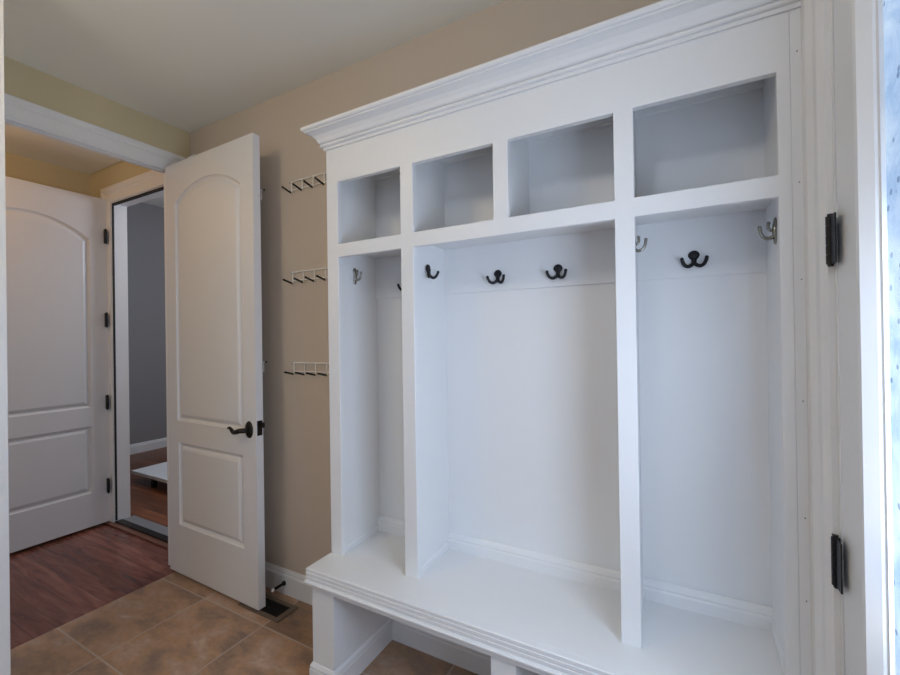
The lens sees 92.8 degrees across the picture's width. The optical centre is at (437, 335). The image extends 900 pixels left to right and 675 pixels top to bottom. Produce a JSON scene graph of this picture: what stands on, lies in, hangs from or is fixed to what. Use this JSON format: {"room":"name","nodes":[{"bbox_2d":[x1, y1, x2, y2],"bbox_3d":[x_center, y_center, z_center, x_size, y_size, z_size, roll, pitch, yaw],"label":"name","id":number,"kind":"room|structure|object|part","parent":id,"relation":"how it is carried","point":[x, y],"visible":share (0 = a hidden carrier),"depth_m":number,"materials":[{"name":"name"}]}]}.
{"room":"mudroom","nodes":[
{"label":"mudroom","id":0,"kind":"room"},
{"bbox_2d":[5,152,90,195],"bbox_3d":[-3.217,0.068,1.377,0.100,2.290,3.505,-1,0,29],"label":"wall","id":1,"kind":"structure","parent":0,"point":[16,166],"depth_m":2.68,"materials":[{"name":"beige paint"}]},
{"bbox_2d":[4,56,189,157],"bbox_3d":[-2.200,0.051,0.803,0.045,2.290,3.500,-1,0,29],"label":"wall","id":2,"kind":"structure","parent":0,"point":[22,81],"depth_m":1.92,"materials":[{"name":"beige paint"}]},
{"bbox_2d":[127,202,166,444],"bbox_3d":[-2.822,-0.100,5.171,0.100,2.640,3.290,-1,0,29],"label":"wall","id":3,"kind":"structure","parent":0,"point":[145,222],"depth_m":4.57,"materials":[{"name":"grey paint"}]},
{"bbox_2d":[130,437,166,454],"bbox_3d":[-2.776,1.169,5.099,0.014,0.101,3.180,-1,0,29],"label":"baseboard","id":4,"kind":"structure","parent":3,"relation":"attached to","point":[158,443],"depth_m":4.56,"materials":[{"name":"white paint"}]},
{"bbox_2d":[130,447,167,526],"bbox_3d":[-1.406,1.247,4.385,4.200,0.100,3.285,-1,0,29],"label":"floor","id":5,"kind":"structure","parent":0,"point":[149,503],"depth_m":3.30,"materials":[{"name":"red wood"}]},
{"bbox_2d":[131,462,166,487],"bbox_3d":[-2.140,1.155,3.596,0.605,0.100,0.480,-1,0,29],"label":"table","id":6,"kind":"object","parent":5,"relation":"on","point":[158,472],"visible":0.26,"depth_m":3.47,"materials":[{"name":"white paint"}]},
{"bbox_3d":[-2.258,1.169,3.421,0.030,0.075,0.030,-1,0,29],"label":"leg","id":7,"kind":"part","parent":6,"relation":"part of","materials":[{"name":"black metal"}]},
{"bbox_2d":[142,196,163,207],"bbox_3d":[-1.445,-1.492,4.395,4.200,0.100,3.285,-1,0,29],"label":"ceiling","id":8,"kind":"structure","parent":0,"point":[159,201],"depth_m":4.53,"materials":[{"name":"white paint"}]},
{"bbox_2d":[9,523,477,674],"bbox_3d":[-0.891,1.225,0.092,5.500,0.100,3.530,-1,0,29],"label":"floor","id":9,"kind":"structure","parent":0,"point":[174,624],"depth_m":1.76,"materials":[{"name":"tile"}]},
{"bbox_2d":[0,0,10,674],"bbox_3d":[-1.381,0.040,1.145,0.150,2.290,0.298,-1,0,29],"label":"trim","id":10,"kind":"structure","parent":9,"relation":"on","point":[5,665],"depth_m":1.23,"materials":[{"name":"white paint"}]},
{"bbox_2d":[104,515,167,548],"bbox_3d":[-1.710,1.187,2.590,0.912,0.016,0.142,-1,0,29],"label":"threshold","id":11,"kind":"object","parent":9,"relation":"on","point":[147,530],"visible":0.55,"depth_m":2.63,"materials":[{"name":"silver metal"}]},
{"bbox_3d":[-1.667,1.188,2.605,0.812,0.014,0.074,-1,0,29],"label":"sill plate","id":12,"kind":"part","parent":11,"relation":"part of","materials":[{"name":"silver metal"}]},
{"bbox_2d":[238,593,297,622],"bbox_3d":[-0.736,1.176,1.865,0.250,0.006,0.110,-1,0,29],"label":"floor vent","id":13,"kind":"object","parent":9,"relation":"in","point":[276,610],"visible":0.74,"depth_m":1.84,"materials":[{"name":"brown metal"}]},
{"bbox_2d":[260,597,288,616],"bbox_3d":[-0.736,1.176,1.865,0.200,0.004,0.074,-1,0,29],"label":"grille","id":14,"kind":"object","parent":13,"relation":"attached to","point":[275,607],"depth_m":1.85,"materials":[{"name":"black metal"}]},
{"bbox_2d":[304,531,783,674],"bbox_3d":[0.224,0.960,1.249,1.318,0.405,0.356,-1,0,29],"label":"storage bench","id":15,"kind":"object","parent":9,"relation":"on","point":[478,615],"visible":0.86,"depth_m":1.21,"materials":[{"name":"white paint"}]},
{"bbox_3d":[-0.297,0.995,1.548,0.094,0.352,0.318,-1,0,29],"label":"leg panel","id":16,"kind":"part","parent":15,"relation":"part of","materials":[{"name":"white paint"}]},
{"bbox_3d":[-0.297,1.129,1.544,0.112,0.085,0.327,-1,0,29],"label":"leg moulding","id":17,"kind":"part","parent":15,"relation":"part of","materials":[{"name":"white paint"}]},
{"bbox_3d":[0.060,1.124,1.526,0.528,0.085,0.009,-1,0,29],"label":"moulding","id":18,"kind":"part","parent":15,"relation":"part of","materials":[{"name":"white paint"}]},
{"bbox_3d":[0.217,0.791,1.252,1.310,0.068,0.356,-1,0,29],"label":"edge moulding","id":19,"kind":"part","parent":15,"relation":"part of","materials":[{"name":"white paint"}]},
{"bbox_3d":[0.250,0.986,1.241,0.068,0.352,0.318,-1,0,29],"label":"leg panel","id":20,"kind":"part","parent":15,"relation":"part of","materials":[{"name":"white paint"}]},
{"bbox_2d":[300,0,811,674],"bbox_3d":[0.210,0.010,1.286,1.386,1.494,0.299,-1,0,29],"label":"locker","id":21,"kind":"object","parent":15,"relation":"on","point":[630,423],"visible":1,"depth_m":1.23,"materials":[{"name":"white paint"}]},
{"bbox_2d":[353,268,361,284],"bbox_3d":[-0.290,-0.221,1.577,0.035,0.063,0.019,-1,0,29],"label":"coat hook","id":22,"kind":"object","parent":21,"relation":"attached to","point":[355,272],"visible":1,"depth_m":1.58,"materials":[{"name":"silver metal"}]},
{"bbox_3d":[-0.302,-0.221,1.583,0.008,0.063,0.019,-1,0,29],"label":"mounting plate","id":23,"kind":"part","parent":22,"relation":"part of","materials":[{"name":"silver metal"}]},
{"bbox_3d":[-0.304,0.039,1.620,0.039,1.455,0.218,-1,0,29],"label":"panel","id":24,"kind":"part","parent":21,"relation":"part of","materials":[{"name":"white paint"}]},
{"bbox_3d":[-0.279,0.753,1.598,0.006,0.026,0.199,-1,0,29],"label":"moulding","id":25,"kind":"part","parent":21,"relation":"part of","materials":[{"name":"white paint"}]},
{"bbox_3d":[-0.117,-0.227,1.630,0.284,0.159,0.006,-1,0,29],"label":"hook rail","id":26,"kind":"part","parent":21,"relation":"part of","materials":[{"name":"white paint"}]},
{"bbox_3d":[-0.105,0.735,1.623,0.284,0.056,0.015,-1,0,29],"label":"moulding","id":27,"kind":"part","parent":21,"relation":"part of","materials":[{"name":"white paint"}]},
{"bbox_2d":[426,264,438,278],"bbox_3d":[-0.020,-0.215,1.431,0.030,0.049,0.067,-1,0,29],"label":"coat hook","id":28,"kind":"object","parent":21,"relation":"attached to","point":[428,269],"visible":1,"depth_m":1.43,"materials":[{"name":"black metal"}]},
{"bbox_3d":[-0.009,0.748,1.446,0.006,0.026,0.199,-1,0,29],"label":"moulding","id":29,"kind":"part","parent":21,"relation":"part of","materials":[{"name":"white paint"}]},
{"bbox_2d":[486,270,504,283],"bbox_3d":[0.199,-0.197,1.431,0.067,0.049,0.030,-1,0,29],"label":"coat hook","id":30,"kind":"object","parent":21,"relation":"attached to","point":[497,273],"visible":1,"depth_m":1.44,"materials":[{"name":"black metal"}]},
{"bbox_3d":[0.203,-0.203,1.439,0.028,0.037,0.013,-1,0,29],"label":"mounting plate","id":31,"kind":"part","parent":30,"relation":"part of","materials":[{"name":"black metal"}]},
{"bbox_3d":[0.294,-0.234,1.399,0.609,0.159,0.006,-1,0,29],"label":"hook rail","id":32,"kind":"part","parent":21,"relation":"part of","materials":[{"name":"white paint"}]},
{"bbox_3d":[0.306,0.729,1.393,0.609,0.056,0.015,-1,0,29],"label":"moulding","id":33,"kind":"part","parent":21,"relation":"part of","materials":[{"name":"white paint"}]},
{"bbox_3d":[0.199,-0.701,1.288,1.386,0.072,0.298,-1,0,29],"label":"crown moulding","id":34,"kind":"part","parent":21,"relation":"part of","materials":[{"name":"white paint"}]},
{"bbox_2d":[545,264,566,279],"bbox_3d":[0.373,-0.200,1.334,0.067,0.049,0.030,-1,0,29],"label":"coat hook","id":35,"kind":"object","parent":21,"relation":"attached to","point":[557,268],"visible":1,"depth_m":1.34,"materials":[{"name":"black metal"}]},
{"bbox_3d":[0.377,-0.206,1.341,0.028,0.037,0.013,-1,0,29],"label":"mounting plate","id":36,"kind":"part","parent":35,"relation":"part of","materials":[{"name":"black metal"}]},
{"bbox_2d":[362,200,771,258],"bbox_3d":[0.247,-0.322,1.306,1.238,0.016,0.213,-1,0,29],"label":"shelf","id":37,"kind":"object","parent":21,"relation":"attached to","point":[758,208],"depth_m":1.27,"materials":[{"name":"white paint"}]},
{"bbox_3d":[0.306,0.049,1.400,1.238,1.415,0.005,-1,0,29],"label":"panel","id":38,"kind":"part","parent":21,"relation":"part of","materials":[{"name":"white paint"}]},
{"bbox_2d":[635,236,647,251],"bbox_3d":[0.521,-0.234,1.099,0.035,0.063,0.019,-1,0,29],"label":"coat hook","id":39,"kind":"object","parent":21,"relation":"attached to","point":[638,237],"visible":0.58,"depth_m":1.09,"materials":[{"name":"silver metal"}]},
{"bbox_3d":[0.542,0.739,1.137,0.006,0.026,0.199,-1,0,29],"label":"moulding","id":40,"kind":"part","parent":21,"relation":"part of","materials":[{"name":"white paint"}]},
{"bbox_2d":[680,251,708,267],"bbox_3d":[0.692,-0.207,1.155,0.067,0.049,0.030,-1,0,29],"label":"coat hook","id":41,"kind":"object","parent":21,"relation":"attached to","point":[693,256],"visible":1,"depth_m":1.16,"materials":[{"name":"black metal"}]},
{"bbox_3d":[0.696,-0.213,1.162,0.028,0.037,0.013,-1,0,29],"label":"mounting plate","id":42,"kind":"part","parent":41,"relation":"part of","materials":[{"name":"black metal"}]},
{"bbox_3d":[0.709,-0.241,1.166,0.298,0.159,0.006,-1,0,29],"label":"hook rail","id":43,"kind":"part","parent":21,"relation":"part of","materials":[{"name":"white paint"}]},
{"bbox_3d":[0.721,0.722,1.160,0.298,0.056,0.015,-1,0,29],"label":"moulding","id":44,"kind":"part","parent":21,"relation":"part of","materials":[{"name":"white paint"}]},
{"bbox_2d":[757,217,776,244],"bbox_3d":[0.760,-0.240,0.989,0.035,0.063,0.019,-1,0,29],"label":"coat hook","id":45,"kind":"object","parent":21,"relation":"attached to","point":[773,230],"visible":1,"depth_m":0.98,"materials":[{"name":"silver metal"}]},
{"bbox_3d":[0.772,-0.240,0.983,0.008,0.063,0.019,-1,0,29],"label":"mounting plate","id":46,"kind":"part","parent":45,"relation":"part of","materials":[{"name":"silver metal"}]},
{"bbox_3d":[0.798,0.021,1.001,0.012,1.455,0.218,-1,0,29],"label":"panel","id":47,"kind":"part","parent":21,"relation":"part of","materials":[{"name":"white paint"}]},
{"bbox_3d":[0.796,0.735,0.995,0.006,0.026,0.199,-1,0,29],"label":"moulding","id":48,"kind":"part","parent":21,"relation":"part of","materials":[{"name":"white paint"}]},
{"bbox_2d":[3,0,505,173],"bbox_3d":[-1.587,-1.154,0.454,4.000,0.100,3.500,-1,0,29],"label":"ceiling","id":49,"kind":"structure","parent":0,"point":[189,66],"depth_m":1.64,"materials":[{"name":"white paint"}]},
{"bbox_2d":[90,0,661,575],"bbox_3d":[-0.692,-0.141,2.020,4.000,2.640,0.100,-1,0,29],"label":"wall","id":50,"kind":"structure","parent":0,"point":[295,327],"depth_m":1.90,"materials":[{"name":"beige paint"}]},
{"bbox_2d":[5,176,109,553],"bbox_3d":[-2.296,0.155,2.406,0.086,2.059,0.800,-1,0,29],"label":"door","id":51,"kind":"structure","parent":50,"relation":"in","point":[57,270],"depth_m":2.52,"materials":[{"name":"paint"}]},
{"bbox_2d":[4,93,194,564],"bbox_3d":[-1.934,0.119,2.161,1.024,2.156,1.056,-1,0,29],"label":"door frame","id":52,"kind":"structure","parent":50,"relation":"attached to","point":[149,185],"depth_m":2.72,"materials":[{"name":"white paint"}]},
{"bbox_3d":[-1.552,0.121,1.891,0.019,2.139,0.958,-1,0,29],"label":"casing","id":53,"kind":"part","parent":52,"relation":"part of","materials":[{"name":"white paint"}]},
{"bbox_2d":[165,133,265,610],"bbox_3d":[-1.058,0.155,2.011,0.708,2.032,0.136,-1,0,30],"label":"door","id":54,"kind":"structure","parent":50,"relation":"in","point":[214,296],"depth_m":1.96,"materials":[{"name":"paint"}]},
{"bbox_3d":[-0.857,0.406,1.833,0.112,0.033,0.044,-1,0,7],"label":"lever","id":55,"kind":"part","parent":54,"relation":"part of","materials":[{"name":"brown metal"}]},
{"bbox_3d":[-0.760,0.395,1.837,0.002,0.064,0.025,-1,0,30],"label":"latch plate","id":56,"kind":"part","parent":54,"relation":"part of","materials":[{"name":"black metal"}]},
{"bbox_2d":[271,581,285,591],"bbox_3d":[-0.714,1.127,1.924,0.020,0.021,0.071,-1,0,29],"label":"door stop","id":57,"kind":"object","parent":50,"relation":"attached to","point":[283,583],"visible":1,"depth_m":1.93,"materials":[{"name":"brown metal"}]},
{"bbox_2d":[265,561,311,604],"bbox_3d":[-0.775,1.125,2.007,1.191,0.109,0.014,-1,0,29],"label":"baseboard","id":58,"kind":"structure","parent":50,"relation":"attached to","point":[295,587],"depth_m":1.94,"materials":[{"name":"white paint"}]},
{"bbox_2d":[281,172,326,193],"bbox_3d":[-0.522,-0.671,1.829,0.364,0.059,0.064,-1,0,29],"label":"hook rack","id":59,"kind":"object","parent":50,"relation":"attached to","point":[312,176],"visible":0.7,"depth_m":1.86,"materials":[{"name":"white metal"}]},
{"bbox_3d":[-0.510,-0.697,1.851,0.356,0.005,0.005,-1,0,29],"label":"rod","id":60,"kind":"part","parent":59,"relation":"part of","materials":[{"name":"white metal"}]},
{"bbox_2d":[283,267,327,283],"bbox_3d":[-0.516,-0.263,1.827,0.364,0.059,0.064,-1,0,29],"label":"hook rack","id":61,"kind":"object","parent":50,"relation":"attached to","point":[303,271],"visible":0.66,"depth_m":1.86,"materials":[{"name":"white metal"}]},
{"bbox_3d":[-0.504,-0.289,1.850,0.356,0.005,0.005,-1,0,29],"label":"rod","id":62,"kind":"part","parent":61,"relation":"part of","materials":[{"name":"white metal"}]},
{"bbox_2d":[284,362,328,375],"bbox_3d":[-0.511,0.144,1.826,0.364,0.059,0.064,-1,0,29],"label":"hook rack","id":63,"kind":"object","parent":50,"relation":"attached to","point":[294,371],"visible":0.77,"depth_m":1.87,"materials":[{"name":"white metal"}]},
{"bbox_3d":[-0.498,0.118,1.849,0.356,0.005,0.005,-1,0,29],"label":"rod","id":64,"kind":"part","parent":63,"relation":"part of","materials":[{"name":"white metal"}]},
{"bbox_3d":[-0.498,0.156,1.848,0.332,0.005,0.005,-1,0,29],"label":"rod","id":65,"kind":"part","parent":63,"relation":"part of","materials":[{"name":"white metal"}]},
{"bbox_3d":[0.056,0.014,-0.463,0.050,2.290,3.500,-1,0,29],"label":"wall","id":66,"kind":"structure","parent":0,"visible":0},
{"bbox_2d":[801,0,844,674],"bbox_3d":[0.506,0.069,0.360,0.070,2.173,1.171,-1,0,29],"label":"door frame","id":67,"kind":"structure","parent":66,"relation":"attached to","point":[817,16],"depth_m":0.80,"materials":[{"name":"white paint"}]},
{"bbox_2d":[825,0,898,674],"bbox_3d":[0.508,0.131,0.376,0.056,2.030,0.933,-1,0,29],"label":"door","id":68,"kind":"structure","parent":66,"relation":"in","point":[861,227],"depth_m":0.62,"materials":[{"name":"white paint"}]},
{"bbox_3d":[0.475,0.096,0.351,0.026,1.764,0.649,-1,0,29],"label":"lite frame","id":69,"kind":"part","parent":68,"relation":"part of","materials":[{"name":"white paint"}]}
]}

